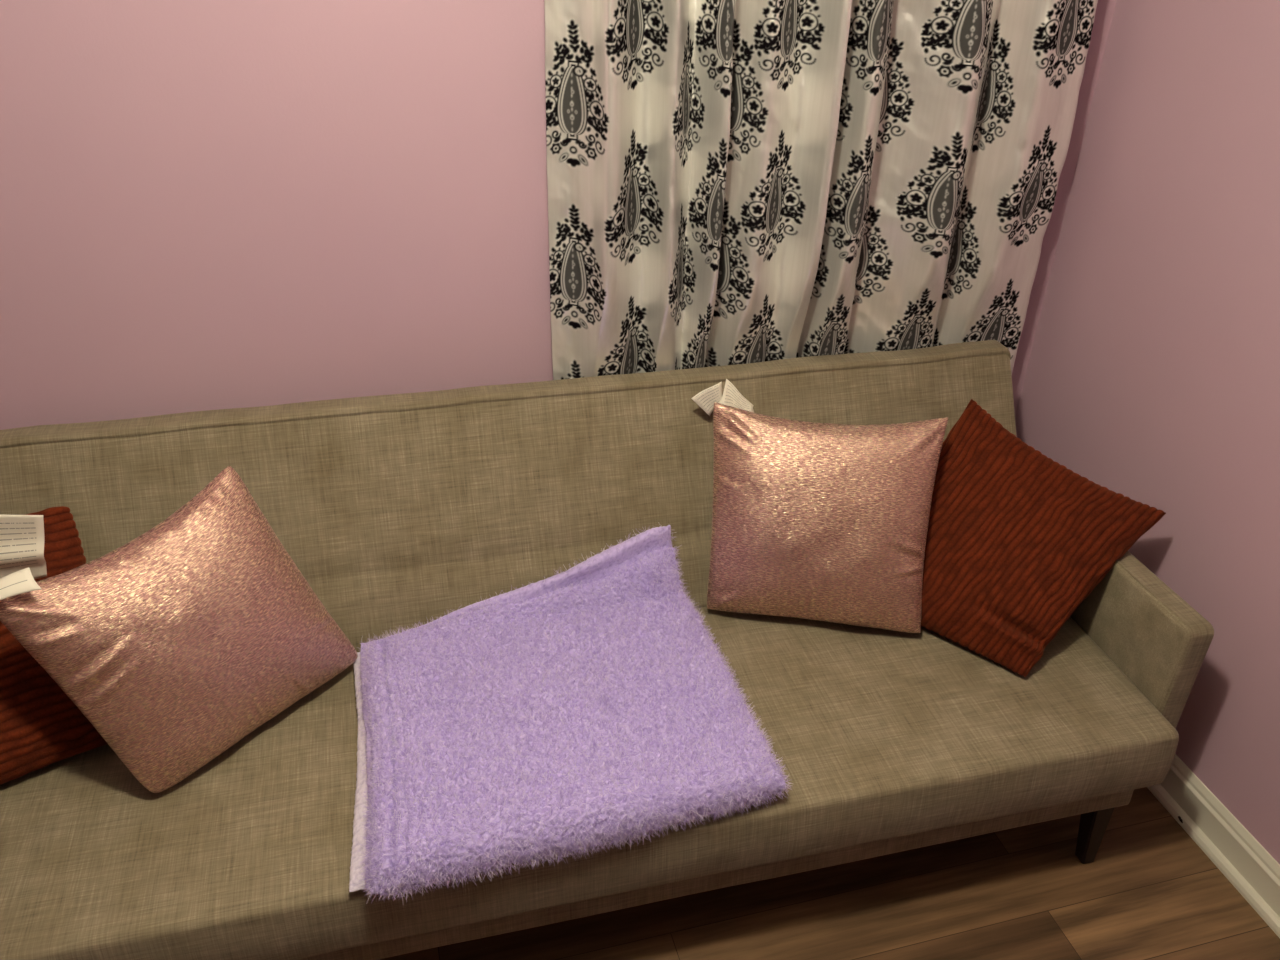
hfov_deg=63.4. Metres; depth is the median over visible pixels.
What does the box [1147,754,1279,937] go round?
baseboard
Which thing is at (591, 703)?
blanket
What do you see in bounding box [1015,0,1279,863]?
wall
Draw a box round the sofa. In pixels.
[0,340,1213,959]
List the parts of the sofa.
backrest, seat, rail, leg, armrest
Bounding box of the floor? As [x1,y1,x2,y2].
[379,787,1279,959]
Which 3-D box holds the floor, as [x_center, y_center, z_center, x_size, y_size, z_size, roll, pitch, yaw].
[-0.549,1.894,0.497,4.800,0.050,5.200,-7,33,-14]
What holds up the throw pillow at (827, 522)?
on the sofa
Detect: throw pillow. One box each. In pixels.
[0,466,357,792]
[0,506,107,784]
[691,379,947,632]
[921,399,1165,676]
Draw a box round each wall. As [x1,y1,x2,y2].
[0,0,1116,429]
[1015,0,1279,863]
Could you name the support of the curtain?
hanging from the wall at (205, 205)
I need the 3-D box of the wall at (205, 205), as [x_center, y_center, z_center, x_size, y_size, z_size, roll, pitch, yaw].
[-1.201,-0.491,1.940,4.800,2.450,0.100,-7,33,-14]
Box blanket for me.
[349,522,791,903]
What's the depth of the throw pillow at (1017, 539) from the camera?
2.16 m
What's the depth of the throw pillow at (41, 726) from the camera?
1.81 m
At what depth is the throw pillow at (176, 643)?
1.77 m
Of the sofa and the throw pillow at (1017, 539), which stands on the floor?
the sofa
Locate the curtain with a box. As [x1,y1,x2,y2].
[544,0,1097,379]

